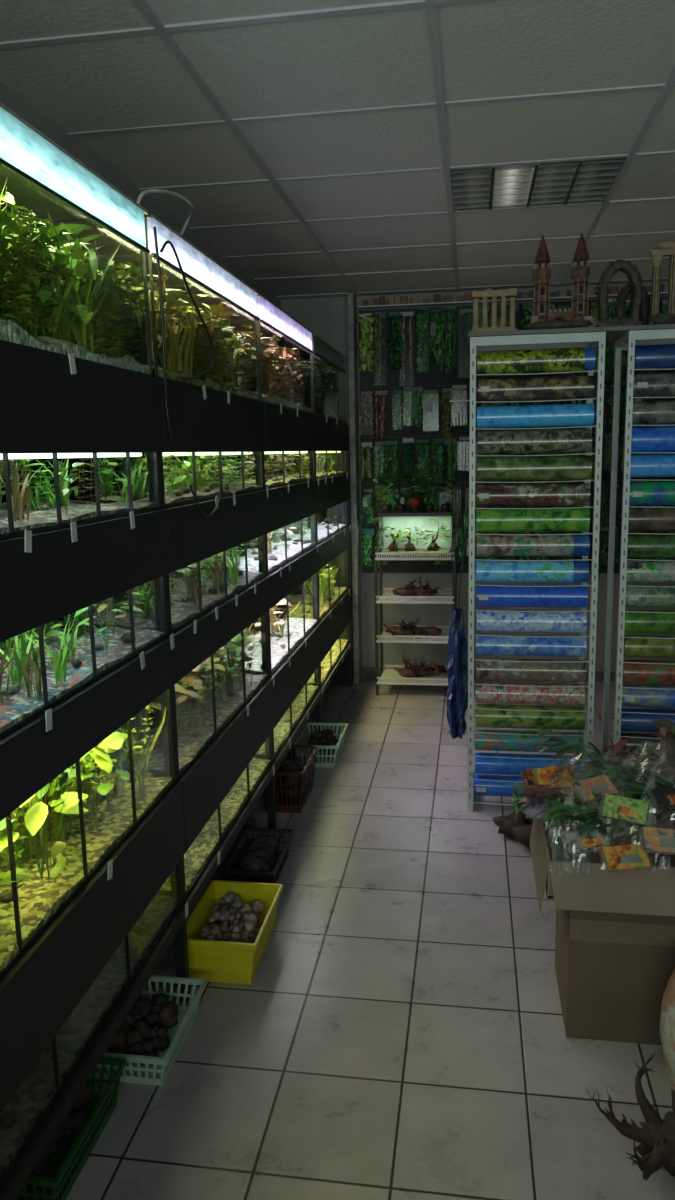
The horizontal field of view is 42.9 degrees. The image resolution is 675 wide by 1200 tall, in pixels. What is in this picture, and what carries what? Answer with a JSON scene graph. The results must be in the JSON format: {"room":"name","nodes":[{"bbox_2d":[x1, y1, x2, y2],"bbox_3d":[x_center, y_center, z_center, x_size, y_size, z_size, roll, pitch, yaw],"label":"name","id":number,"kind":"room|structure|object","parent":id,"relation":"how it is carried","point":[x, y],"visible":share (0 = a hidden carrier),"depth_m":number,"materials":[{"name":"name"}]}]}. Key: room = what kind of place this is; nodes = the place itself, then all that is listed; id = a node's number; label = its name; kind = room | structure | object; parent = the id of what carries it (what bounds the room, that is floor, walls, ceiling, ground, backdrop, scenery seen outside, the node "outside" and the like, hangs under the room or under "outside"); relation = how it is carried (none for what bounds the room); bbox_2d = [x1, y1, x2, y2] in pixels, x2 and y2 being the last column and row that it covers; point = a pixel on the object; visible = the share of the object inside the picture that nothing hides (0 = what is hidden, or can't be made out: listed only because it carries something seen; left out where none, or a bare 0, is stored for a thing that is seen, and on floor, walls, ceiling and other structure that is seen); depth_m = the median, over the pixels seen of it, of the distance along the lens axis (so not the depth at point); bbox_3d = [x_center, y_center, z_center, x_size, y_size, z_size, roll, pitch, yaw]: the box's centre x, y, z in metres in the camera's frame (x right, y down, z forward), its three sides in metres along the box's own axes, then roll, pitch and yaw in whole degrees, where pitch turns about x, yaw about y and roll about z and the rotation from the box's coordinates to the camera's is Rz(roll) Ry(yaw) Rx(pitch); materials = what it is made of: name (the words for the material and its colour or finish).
{"room":"aquarium shop","nodes":[
{"label":"aquarium shop","id":0,"kind":"room"},
{"bbox_2d":[0,80,280,486],"bbox_3d":[-1.024,-0.049,2.063,0.100,2.600,8.320,0,10,9],"label":"wall","id":1,"kind":"structure","parent":0,"point":[9,98],"depth_m":3.04,"materials":[{"name":"paint"}]},
{"bbox_2d":[0,0,674,299],"bbox_3d":[0.916,-1.331,1.534,3.980,0.030,8.220,0,10,9],"label":"ceiling","id":2,"kind":"structure","parent":0,"point":[493,48],"depth_m":2.65,"materials":[{"name":"tile"}]},
{"bbox_2d":[0,0,674,297],"bbox_3d":[0.916,-1.321,1.536,3.880,0.016,8.120,0,10,9],"label":"grid","id":3,"kind":"object","parent":2,"relation":"attached to","point":[159,27],"visible":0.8,"depth_m":2.67,"materials":[{"name":"metal"}]},
{"bbox_2d":[450,158,625,211],"bbox_3d":[0.766,-1.684,3.386,0.628,0.114,0.578,0,10,9],"label":"light","id":4,"kind":"object","parent":2,"relation":"attached to","point":[587,181],"depth_m":3.39,"materials":[{"name":"silver metal"}]},
{"bbox_2d":[66,677,674,1199],"bbox_3d":[0.968,1.295,1.984,4.080,0.100,8.320,0,10,9],"label":"floor","id":5,"kind":"structure","parent":0,"point":[397,1032],"depth_m":2.36,"materials":[{"name":"tile"}]},
{"bbox_2d":[15,1057,126,1199],"bbox_3d":[-0.674,1.221,1.978,0.253,0.129,0.368,0,10,9],"label":"plastic basket","id":6,"kind":"object","parent":5,"relation":"on","point":[53,1177],"visible":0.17,"depth_m":1.97,"materials":[{"name":"green plastic"}]},
{"bbox_2d":[0,344,188,1199],"bbox_3d":[-0.749,0.393,1.855,0.454,1.789,1.150,0,10,9],"label":"rack","id":7,"kind":"object","parent":5,"relation":"on","point":[49,403],"visible":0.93,"depth_m":1.78,"materials":[{"name":"black metal"}]},
{"bbox_2d":[0,183,152,377],"bbox_3d":[-0.773,-0.631,1.680,0.422,0.314,1.128,0,10,9],"label":"aquarium","id":8,"kind":"object","parent":7,"relation":"on","point":[39,275],"visible":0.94,"depth_m":1.84,"materials":[{"name":"clear glass"}]},
{"bbox_2d":[0,102,149,253],"bbox_3d":[-0.763,-0.830,1.644,0.416,0.102,1.120,0,10,9],"label":"light","id":9,"kind":"object","parent":8,"relation":"on","point":[40,175],"visible":1,"depth_m":1.81,"materials":[{"name":"grey plastic"}]},
{"bbox_2d":[0,452,159,539],"bbox_3d":[-0.755,-0.234,1.748,0.404,0.179,1.116,0,10,9],"label":"aquarium","id":10,"kind":"object","parent":7,"relation":"in","point":[18,513],"visible":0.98,"depth_m":1.91,"materials":[{"name":"clear glass"}]},
{"bbox_2d":[0,576,166,738],"bbox_3d":[-0.750,0.093,1.805,0.406,0.204,1.123,0,10,9],"label":"aquarium","id":11,"kind":"object","parent":7,"relation":"in","point":[41,667],"visible":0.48,"depth_m":1.88,"materials":[{"name":"clear glass"}]},
{"bbox_2d":[0,688,174,979],"bbox_3d":[-0.743,0.452,1.860,0.433,0.319,1.136,0,10,9],"label":"aquarium","id":12,"kind":"object","parent":7,"relation":"in","point":[58,839],"visible":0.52,"depth_m":1.92,"materials":[{"name":"clear glass"}]},
{"bbox_2d":[0,863,180,1188],"bbox_3d":[-0.733,0.877,1.937,0.404,0.184,1.114,0,10,9],"label":"aquarium","id":13,"kind":"object","parent":7,"relation":"in","point":[31,1103],"visible":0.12,"depth_m":1.89,"materials":[{"name":"clear glass"}]},
{"bbox_2d":[18,380,276,998],"bbox_3d":[-0.573,0.198,2.975,0.454,1.789,1.150,0,10,9],"label":"rack","id":14,"kind":"object","parent":5,"relation":"on","point":[201,420],"visible":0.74,"depth_m":2.76,"materials":[{"name":"black metal"}]},
{"bbox_2d":[20,452,262,508],"bbox_3d":[-0.580,-0.429,2.866,0.404,0.179,1.114,0,10,9],"label":"aquarium","id":15,"kind":"object","parent":14,"relation":"in","point":[177,492],"visible":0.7,"depth_m":2.70,"materials":[{"name":"clear glass"}]},
{"bbox_2d":[48,535,265,633],"bbox_3d":[-0.575,-0.101,2.922,0.407,0.204,1.116,0,10,9],"label":"aquarium","id":16,"kind":"object","parent":14,"relation":"in","point":[194,591],"visible":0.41,"depth_m":2.74,"materials":[{"name":"clear glass"}]},
{"bbox_2d":[57,254,259,401],"bbox_3d":[-0.588,-0.827,2.803,0.438,0.314,1.144,0,10,9],"label":"aquarium","id":17,"kind":"object","parent":14,"relation":"on","point":[186,337],"visible":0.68,"depth_m":2.62,"materials":[{"name":"clear glass"}]},
{"bbox_2d":[31,214,259,319],"bbox_3d":[-0.587,-1.025,2.764,0.416,0.102,1.120,0,10,9],"label":"hood","id":18,"kind":"object","parent":17,"relation":"on","point":[206,275],"visible":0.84,"depth_m":2.58,"materials":[{"name":"grey plastic"}]},
{"bbox_2d":[136,189,193,235],"bbox_3d":[-0.485,-1.111,2.499,0.119,0.144,0.656,-2,10,-4],"label":"air hose","id":19,"kind":"object","parent":18,"relation":"on","point":[144,192],"visible":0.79,"depth_m":2.40,"materials":[{"name":"plastic"}]},
{"bbox_2d":[81,612,269,778],"bbox_3d":[-0.573,0.255,2.990,0.430,0.319,1.124,0,10,9],"label":"aquarium","id":20,"kind":"object","parent":14,"relation":"in","point":[208,698],"visible":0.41,"depth_m":2.88,"materials":[{"name":"clear glass"}]},
{"bbox_2d":[153,227,221,516],"bbox_3d":[-0.409,-0.609,2.454,0.021,0.753,0.467,1,10,10],"label":"power cable","id":21,"kind":"object","parent":14,"relation":"attached to","point":[154,228],"visible":1,"depth_m":2.26,"materials":[{"name":"grey plastic"}]},
{"bbox_2d":[156,734,271,898],"bbox_3d":[-0.558,0.682,3.057,0.404,0.184,1.114,0,10,9],"label":"aquarium","id":22,"kind":"object","parent":14,"relation":"in","point":[197,857],"visible":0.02,"depth_m":2.92,"materials":[{"name":"clear glass"}]},
{"bbox_2d":[89,975,206,1085],"bbox_3d":[-0.524,1.167,2.340,0.248,0.114,0.338,0,10,9],"label":"plastic basket","id":23,"kind":"object","parent":5,"relation":"on","point":[152,1035],"visible":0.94,"depth_m":2.28,"materials":[{"name":"plastic"}]},
{"bbox_2d":[186,880,282,984],"bbox_3d":[-0.333,1.061,2.749,0.248,0.150,0.368,0,10,9],"label":"crate","id":24,"kind":"object","parent":5,"relation":"on","point":[230,928],"visible":1,"depth_m":2.69,"materials":[{"name":"yellow plastic"}]},
{"bbox_2d":[165,403,322,823],"bbox_3d":[-0.398,0.002,4.094,0.454,1.789,1.150,0,10,9],"label":"rack","id":25,"kind":"object","parent":5,"relation":"on","point":[287,429],"visible":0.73,"depth_m":3.93,"materials":[{"name":"black metal"}]},
{"bbox_2d":[167,451,314,488],"bbox_3d":[-0.404,-0.625,3.989,0.404,0.179,1.119,0,10,9],"label":"aquarium","id":26,"kind":"object","parent":25,"relation":"in","point":[271,481],"visible":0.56,"depth_m":4.01,"materials":[{"name":"clear glass"}]},
{"bbox_2d":[176,320,312,413],"bbox_3d":[-0.417,-1.021,3.918,0.413,0.314,1.128,0,10,9],"label":"aquarium","id":27,"kind":"object","parent":25,"relation":"on","point":[272,366],"visible":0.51,"depth_m":3.79,"materials":[{"name":"clear glass"}]},
{"bbox_2d":[179,294,313,352],"bbox_3d":[-0.411,-1.220,3.883,0.416,0.102,1.120,0,10,9],"label":"hood","id":28,"kind":"object","parent":27,"relation":"attached to","point":[273,320],"visible":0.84,"depth_m":3.79,"materials":[{"name":"grey plastic"}]},
{"bbox_2d":[187,514,316,574],"bbox_3d":[-0.398,-0.297,4.042,0.404,0.204,1.114,0,10,9],"label":"aquarium","id":29,"kind":"object","parent":25,"relation":"in","point":[280,553],"visible":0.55,"depth_m":4.03,"materials":[{"name":"clear glass"}]},
{"bbox_2d":[214,573,317,675],"bbox_3d":[-0.393,0.060,4.103,0.409,0.319,1.115,0,10,9],"label":"aquarium","id":30,"kind":"object","parent":25,"relation":"in","point":[287,633],"visible":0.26,"depth_m":4.12,"materials":[{"name":"clear glass"}]},
{"bbox_2d":[253,666,319,759],"bbox_3d":[-0.382,0.487,4.177,0.404,0.184,1.114,0,10,9],"label":"aquarium","id":31,"kind":"object","parent":25,"relation":"in","point":[290,719],"visible":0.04,"depth_m":4.10,"materials":[{"name":"clear glass"}]},
{"bbox_2d":[218,827,294,883],"bbox_3d":[-0.301,0.992,3.276,0.208,0.130,0.368,0,10,9],"label":"plastic basket","id":32,"kind":"object","parent":5,"relation":"on","point":[260,861],"visible":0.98,"depth_m":3.23,"materials":[{"name":"plastic"}]},
{"bbox_2d":[263,745,317,812],"bbox_3d":[-0.222,0.824,3.969,0.208,0.200,0.358,0,10,9],"label":"plastic crate","id":33,"kind":"object","parent":5,"relation":"on","point":[292,790],"visible":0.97,"depth_m":3.89,"materials":[{"name":"red plastic"}]},
{"bbox_2d":[240,415,352,721],"bbox_3d":[-0.221,-0.194,5.223,0.454,1.788,1.168,0,10,9],"label":"rack","id":34,"kind":"object","parent":5,"relation":"on","point":[332,434],"visible":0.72,"depth_m":5.37,"materials":[{"name":"black metal"}]},
{"bbox_2d":[245,451,345,479],"bbox_3d":[-0.229,-0.820,5.105,0.404,0.179,1.116,0,10,9],"label":"aquarium","id":35,"kind":"object","parent":34,"relation":"in","point":[320,474],"visible":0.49,"depth_m":5.11,"materials":[{"name":"clear glass"}]},
{"bbox_2d":[250,353,344,420],"bbox_3d":[-0.236,-1.217,5.038,0.438,0.314,1.129,0,10,9],"label":"aquarium","id":36,"kind":"object","parent":34,"relation":"on","point":[319,399],"visible":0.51,"depth_m":4.92,"materials":[{"name":"clear glass"}]},
{"bbox_2d":[254,334,345,372],"bbox_3d":[-0.235,-1.415,5.003,0.416,0.102,1.120,0,10,9],"label":"hood","id":37,"kind":"object","parent":36,"relation":"attached to","point":[322,349],"visible":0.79,"depth_m":4.87,"materials":[{"name":"grey plastic"}]},
{"bbox_2d":[251,501,346,543],"bbox_3d":[-0.222,-0.492,5.162,0.404,0.204,1.114,0,10,9],"label":"aquarium","id":38,"kind":"object","parent":34,"relation":"in","point":[325,531],"visible":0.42,"depth_m":5.11,"materials":[{"name":"clear glass"}]},
{"bbox_2d":[271,548,347,621],"bbox_3d":[-0.215,-0.135,5.223,0.404,0.319,1.114,0,10,9],"label":"aquarium","id":39,"kind":"object","parent":34,"relation":"in","point":[329,595],"visible":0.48,"depth_m":5.16,"materials":[{"name":"clear glass"}]},
{"bbox_2d":[307,624,348,685],"bbox_3d":[-0.206,0.291,5.296,0.404,0.184,1.114,0,10,9],"label":"aquarium","id":40,"kind":"object","parent":34,"relation":"in","point":[340,645],"visible":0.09,"depth_m":5.26,"materials":[{"name":"clear glass"}]},
{"bbox_2d":[294,722,347,767],"bbox_3d":[-0.082,0.768,4.543,0.228,0.129,0.378,0,10,9],"label":"plastic basket","id":41,"kind":"object","parent":5,"relation":"on","point":[328,752],"visible":0.94,"depth_m":4.51,"materials":[{"name":"green plastic"}]},
{"bbox_2d":[374,547,456,694],"bbox_3d":[0.524,0.136,5.708,0.520,0.944,0.337,0,10,9],"label":"shelf rack","id":42,"kind":"object","parent":5,"relation":"on","point":[390,676],"visible":0.62,"depth_m":5.60,"materials":[{"name":"white metal"}]},
{"bbox_2d":[382,617,441,635],"bbox_3d":[0.493,0.177,5.702,0.393,0.137,0.186,0,10,9],"label":"driftwood pieces","id":43,"kind":"object","parent":42,"relation":"in","point":[409,629],"visible":0.97,"depth_m":5.69,"materials":[{"name":"brown wood"}]},
{"bbox_2d":[378,509,451,557],"bbox_3d":[0.513,-0.436,5.611,0.460,0.285,0.290,0,10,9],"label":"aquarium","id":44,"kind":"object","parent":42,"relation":"on","point":[407,531],"visible":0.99,"depth_m":5.70,"materials":[{"name":"clear glass"}]},
{"bbox_2d":[373,473,456,511],"bbox_3d":[0.503,-0.700,5.567,0.542,0.249,0.244,0,10,9],"label":"plants","id":45,"kind":"object","parent":44,"relation":"on","point":[415,502],"visible":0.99,"depth_m":5.52,"materials":[{"name":"green plant"}]},
{"bbox_2d":[393,573,443,595],"bbox_3d":[0.542,-0.107,5.694,0.358,0.176,0.212,0,10,9],"label":"driftwood pieces","id":46,"kind":"object","parent":42,"relation":"in","point":[411,589],"visible":0.98,"depth_m":5.67,"materials":[{"name":"brown wood"}]},
{"bbox_2d":[393,652,446,677],"bbox_3d":[0.574,0.428,5.757,0.389,0.174,0.227,-3,10,-11],"label":"driftwood pieces","id":47,"kind":"object","parent":42,"relation":"in","point":[413,670],"visible":1,"depth_m":5.75,"materials":[{"name":"brown wood"}]},
{"bbox_2d":[492,811,532,845],"bbox_3d":[0.821,0.947,3.458,0.230,0.101,0.390,-5,11,-23],"label":"driftwood pieces","id":48,"kind":"object","parent":5,"relation":"on","point":[520,830],"visible":0.42,"depth_m":3.52,"materials":[{"name":"brown wood"}]},
{"bbox_2d":[467,332,605,810],"bbox_3d":[0.844,-0.090,3.775,0.529,2.030,0.344,0,10,9],"label":"display rack","id":49,"kind":"object","parent":5,"relation":"on","point":[589,339],"visible":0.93,"depth_m":3.58,"materials":[{"name":"white metal"}]},
{"bbox_2d":[447,533,467,738],"bbox_3d":[0.573,0.173,4.077,0.111,0.981,0.178,0,10,9],"label":"plastic bag","id":50,"kind":"object","parent":49,"relation":"hanging from","point":[457,693],"visible":1,"depth_m":4.07,"materials":[{"name":"blue plastic"}]},
{"bbox_2d":[449,400,469,565],"bbox_3d":[0.534,-0.511,3.771,0.088,0.714,0.200,0,10,9],"label":"film","id":51,"kind":"object","parent":49,"relation":"hanging from","point":[465,401],"visible":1,"depth_m":3.73,"materials":[{"name":"plastic"}]},
{"bbox_2d":[474,347,595,796],"bbox_3d":[0.831,-0.073,3.690,0.476,1.939,0.107,0,10,9],"label":"rolls","id":52,"kind":"object","parent":49,"relation":"attached to","point":[540,441],"visible":0.92,"depth_m":3.63,"materials":[{"name":"plastic"}]},
{"bbox_2d":[555,909,674,1044],"bbox_3d":[0.782,0.954,2.442,0.283,0.423,0.331,0,10,9],"label":"cardboard box","id":53,"kind":"object","parent":5,"relation":"on","point":[614,971],"visible":0.5,"depth_m":2.29,"materials":[{"name":"brown cardboard"}]},
{"bbox_2d":[530,773,674,915],"bbox_3d":[0.870,0.686,2.424,0.618,0.193,0.551,0,10,9],"label":"open cardboard box","id":54,"kind":"object","parent":53,"relation":"on","point":[581,882],"visible":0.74,"depth_m":2.21,"materials":[{"name":"brown cardboard"}]},
{"bbox_2d":[512,717,674,838],"bbox_3d":[0.872,0.523,2.429,0.760,0.282,0.564,-3,10,-11],"label":"plants","id":55,"kind":"object","parent":54,"relation":"in","point":[623,772],"visible":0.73,"depth_m":2.40,"materials":[{"name":"green plastic"}]},
{"bbox_2d":[521,765,674,871],"bbox_3d":[0.734,0.574,2.281,0.659,0.184,0.340,8,14,44],"label":"packages","id":56,"kind":"object","parent":54,"relation":"on","point":[656,840],"visible":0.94,"depth_m":2.22},
{"bbox_2d":[586,1053,674,1179],"bbox_3d":[0.733,1.141,1.875,0.367,0.241,0.304,0,10,9],"label":"driftwood root","id":57,"kind":"object","parent":5,"relation":"on","point":[656,1136],"visible":1,"depth_m":1.90,"materials":[{"name":"brown wood"}]},
{"bbox_2d":[601,329,674,762],"bbox_3d":[1.455,-0.086,3.680,0.529,2.030,0.344,0,10,9],"label":"display rack","id":58,"kind":"object","parent":5,"relation":"on","point":[627,342],"visible":0.85,"depth_m":3.61,"materials":[{"name":"white metal"}]},
{"bbox_2d":[620,344,674,775],"bbox_3d":[1.442,-0.066,3.595,0.476,1.946,0.107,0,10,9],"label":"rolls","id":59,"kind":"object","parent":58,"relation":"attached to","point":[662,356],"visible":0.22,"depth_m":3.56,"materials":[{"name":"plastic"}]},
{"bbox_2d":[660,969,674,1086],"bbox_3d":[0.906,1.046,2.125,0.205,0.340,0.161,0,10,9],"label":"sack","id":60,"kind":"object","parent":5,"relation":"on","point":[667,1018],"visible":1,"depth_m":2.12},
{"bbox_3d":[2.065,-0.082,3.585,0.529,2.030,0.344,0,10,9],"label":"display rack","id":61,"kind":"object","parent":5,"relation":"on","visible":0},
{"bbox_2d":[468,324,674,346],"bbox_3d":[1.434,-1.096,3.507,1.780,0.016,0.360,0,10,9],"label":"display shelf","id":62,"kind":"object","parent":61,"relation":"on","point":[613,333],"visible":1,"depth_m":3.42,"materials":[{"name":"grey metal"}]},
{"bbox_2d":[471,288,518,331],"bbox_3d":[0.655,-1.200,3.586,0.194,0.188,0.090,0,10,9],"label":"ornament","id":63,"kind":"object","parent":62,"relation":"on","point":[511,293],"visible":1,"depth_m":3.56,"materials":[{"name":"beige plastic"}]},
{"bbox_2d":[523,233,592,329],"bbox_3d":[0.908,-1.299,3.534,0.282,0.387,0.153,0,10,9],"label":"ornament","id":64,"kind":"object","parent":62,"relation":"on","point":[576,316],"visible":0.93,"depth_m":3.51,"materials":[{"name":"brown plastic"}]},
{"bbox_2d":[595,259,642,326],"bbox_3d":[1.142,-1.236,3.488,0.186,0.274,0.090,0,10,9],"label":"ornament","id":65,"kind":"object","parent":62,"relation":"on","point":[634,277],"visible":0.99,"depth_m":3.46,"materials":[{"name":"grey plastic"}]},
{"bbox_2d":[613,283,650,324],"bbox_3d":[1.240,-1.227,3.618,0.156,0.208,0.090,0,10,9],"label":"ornament","id":66,"kind":"object","parent":62,"relation":"on","point":[619,307],"visible":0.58,"depth_m":3.59,"materials":[{"name":"grey plastic"}]},
{"bbox_2d":[646,240,674,324],"bbox_3d":[1.312,-1.270,3.457,0.128,0.333,0.110,0,10,9],"label":"ornament","id":67,"kind":"object","parent":62,"relation":"on","point":[667,247],"visible":0.96,"depth_m":3.44,"materials":[{"name":"grey plastic"}]},
{"bbox_2d":[281,282,674,671],"bbox_3d":[1.570,-0.734,5.758,3.880,2.600,0.100,0,10,9],"label":"wall","id":68,"kind":"structure","parent":0,"point":[327,318],"depth_m":5.89,"materials":[{"name":"paint"}]},
{"bbox_2d":[347,293,361,683],"bbox_3d":[0.121,-0.712,5.832,0.035,2.590,0.195,0,10,9],"label":"pilaster","id":69,"kind":"object","parent":68,"relation":"attached to","point":[352,299],"visible":1,"depth_m":5.76,"materials":[{"name":"paint"}]},
{"bbox_2d":[353,667,615,681],"bbox_3d":[1.587,0.522,5.917,3.878,0.070,0.012,0,10,9],"label":"baseboard","id":70,"kind":"structure","parent":68,"relation":"attached to","point":[366,671],"depth_m":6.00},
{"bbox_2d":[358,297,674,572],"bbox_3d":[1.789,-1.047,5.606,3.305,1.760,0.012,0,10,9],"label":"pegboard","id":71,"kind":"object","parent":68,"relation":"attached to","point":[391,378],"visible":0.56,"depth_m":5.74,"materials":[{"name":"black metal"}]},
{"bbox_2d":[356,305,472,566],"label":"plants","id":72,"kind":"object","parent":71,"relation":"attached to","point":[434,321],"depth_m":5.66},
{"bbox_2d":[358,283,667,308],"bbox_3d":[1.472,-1.948,5.466,2.700,0.065,0.075,0,10,9],"label":"packages","id":73,"kind":"object","parent":71,"relation":"on","point":[563,294],"visible":0.53,"depth_m":5.55,"materials":[{"name":"multicoloured plastic"}]},
{"bbox_2d":[598,298,615,569],"label":"plants","id":74,"kind":"object","parent":71,"relation":"attached to","point":[602,554],"depth_m":5.50,"materials":[{"name":"green plastic"}]}
]}

